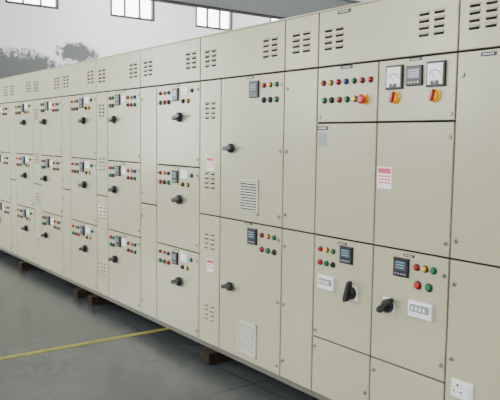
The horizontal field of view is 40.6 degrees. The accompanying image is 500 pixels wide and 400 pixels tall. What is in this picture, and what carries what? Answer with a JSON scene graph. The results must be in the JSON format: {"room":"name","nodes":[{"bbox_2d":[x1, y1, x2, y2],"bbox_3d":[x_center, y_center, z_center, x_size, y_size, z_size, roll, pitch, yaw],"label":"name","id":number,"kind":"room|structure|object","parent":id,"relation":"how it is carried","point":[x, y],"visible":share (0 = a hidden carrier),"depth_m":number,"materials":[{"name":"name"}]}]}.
{"room":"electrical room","nodes":[
{"label":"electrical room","id":0,"kind":"room"},
{"bbox_2d":[0,250,318,399],"bbox_3d":[1.353,1.160,7.050,21.400,0.202,18.900,-3,6,-36],"label":"floor","id":1,"kind":"structure","parent":0,"point":[40,310],"depth_m":5.17,"materials":[{"name":"concrete"}]},
{"bbox_2d":[0,77,13,255],"bbox_3d":[-3.039,-0.477,9.440,1.018,2.337,0.923,-3,6,-36],"label":"tall cabinet","id":2,"kind":"object","parent":1,"relation":"on","point":[5,178],"visible":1,"depth_m":8.97,"materials":[{"name":"beige metal"}]},
{"bbox_2d":[19,261,37,269],"bbox_3d":[-2.478,0.808,8.796,1.030,0.088,0.110,-3,6,-36],"label":"bearer","id":3,"kind":"object","parent":1,"relation":"on","point":[24,265],"visible":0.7,"depth_m":8.49,"materials":[{"name":"brown wood"}]},
{"bbox_2d":[9,72,37,266],"bbox_3d":[-2.495,-0.404,8.705,1.018,2.337,0.908,-3,6,-36],"label":"tall cabinet","id":4,"kind":"object","parent":3,"relation":"on","point":[20,86],"visible":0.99,"depth_m":8.40,"materials":[{"name":"beige metal"}]},
{"bbox_2d":[32,66,65,279],"bbox_3d":[-1.951,-0.329,7.970,1.018,2.337,0.923,-3,6,-36],"label":"tall cabinet","id":5,"kind":"object","parent":1,"relation":"on","point":[46,83],"visible":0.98,"depth_m":7.66,"materials":[{"name":"beige metal"}]},
{"bbox_2d":[74,288,93,298],"bbox_3d":[-1.405,0.954,7.346,1.030,0.088,0.110,-3,6,-36],"label":"bearer","id":6,"kind":"object","parent":1,"relation":"on","point":[79,293],"visible":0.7,"depth_m":7.04,"materials":[{"name":"brown wood"}]},
{"bbox_2d":[61,59,100,296],"bbox_3d":[-1.406,-0.255,7.235,1.018,2.337,0.908,-3,6,-36],"label":"tall cabinet","id":7,"kind":"object","parent":6,"relation":"on","point":[78,80],"visible":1,"depth_m":6.92,"materials":[{"name":"beige metal"}]},
{"bbox_2d":[87,294,112,305],"bbox_3d":[-1.191,0.983,7.058,1.030,0.088,0.110,-3,6,-36],"label":"bearer","id":8,"kind":"object","parent":1,"relation":"on","point":[93,299],"visible":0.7,"depth_m":6.76,"materials":[{"name":"brown wood"}]},
{"bbox_2d":[96,49,143,316],"bbox_3d":[-0.862,-0.181,6.500,1.018,2.337,0.923,-3,6,-36],"label":"tall cabinet","id":9,"kind":"object","parent":1,"relation":"on","point":[118,76],"visible":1,"depth_m":6.18,"materials":[{"name":"beige metal"}]},
{"bbox_2d":[141,36,201,343],"bbox_3d":[-0.303,-0.105,5.745,1.018,2.337,0.958,-3,6,-36],"label":"tall cabinet","id":10,"kind":"object","parent":1,"relation":"on","point":[171,80],"visible":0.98,"depth_m":5.43,"materials":[{"name":"beige metal"}]},
{"bbox_2d":[201,348,233,365],"bbox_3d":[0.079,1.156,5.344,1.030,0.088,0.110,-3,6,-36],"label":"bearer","id":11,"kind":"object","parent":1,"relation":"on","point":[209,356],"visible":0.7,"depth_m":5.04,"materials":[{"name":"brown wood"}]},
{"bbox_2d":[199,18,286,381],"bbox_3d":[0.276,-0.027,4.965,1.018,2.337,0.988,-3,6,-36],"label":"tall cabinet","id":12,"kind":"object","parent":11,"relation":"on","point":[242,121],"visible":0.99,"depth_m":4.64,"materials":[{"name":"beige metal"}]},
{"bbox_2d":[280,11,320,396],"bbox_3d":[0.680,0.025,4.458,0.970,2.337,0.308,-3,6,-36],"label":"tall cabinet","id":13,"kind":"object","parent":1,"relation":"on","point":[302,67],"visible":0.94,"depth_m":4.16,"materials":[{"name":"beige metal"}]},
{"bbox_2d":[445,0,499,399],"bbox_3d":[1.538,0.142,3.295,0.977,2.337,0.628,-3,6,-36],"label":"tall cabinet","id":14,"kind":"object","parent":1,"relation":"on","point":[473,339],"visible":1,"depth_m":3.14,"materials":[{"name":"beige metal"}]},
{"bbox_3d":[1.022,1.284,4.070,1.030,0.088,0.110,-3,6,-36],"label":"bearer","id":15,"kind":"object","parent":1,"relation":"on","visible":0},
{"bbox_2d":[312,0,460,399],"bbox_3d":[1.044,0.078,3.927,1.018,2.337,0.978,-3,6,-36],"label":"tall cabinet","id":16,"kind":"object","parent":15,"relation":"on","point":[388,85],"visible":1,"depth_m":3.60,"materials":[{"name":"beige metal"}]},
{"bbox_2d":[0,0,368,78],"bbox_3d":[-4.154,-2.780,14.247,21.000,6.200,0.200,-3,6,-36],"label":"wall","id":17,"kind":"structure","parent":0,"point":[32,39],"depth_m":14.42,"materials":[{"name":"paint"}]},
{"bbox_2d":[5,0,58,9],"bbox_3d":[-4.459,-4.478,13.776,1.100,1.040,0.080,-3,6,-36],"label":"window","id":18,"kind":"structure","parent":17,"relation":"in","point":[6,1],"depth_m":13.85,"materials":[{"name":"grey metal"}]},
{"bbox_2d":[110,0,154,21],"bbox_3d":[-2.640,-4.577,15.113,1.100,1.040,0.080,-3,6,-36],"label":"window","id":19,"kind":"structure","parent":17,"relation":"in","point":[124,1],"depth_m":15.22,"materials":[{"name":"grey metal"}]},
{"bbox_2d":[195,7,232,30],"bbox_3d":[-0.885,-4.673,16.403,1.080,1.040,0.080,-3,6,-36],"label":"window","id":20,"kind":"structure","parent":17,"relation":"in","point":[230,14],"depth_m":16.50,"materials":[{"name":"grey metal"}]},
{"bbox_3d":[9.925,-2.490,13.032,0.200,6.200,18.500,-3,6,-36],"label":"wall","id":21,"kind":"structure","parent":0,"visible":0},
{"bbox_2d":[149,0,363,19],"bbox_3d":[-1.708,-3.532,10.865,21.000,0.575,0.140,-3,6,-36],"label":"ceiling","id":22,"kind":"structure","parent":21,"relation":"attached to","point":[273,9],"depth_m":12.36,"materials":[{"name":"grey"}]}
]}

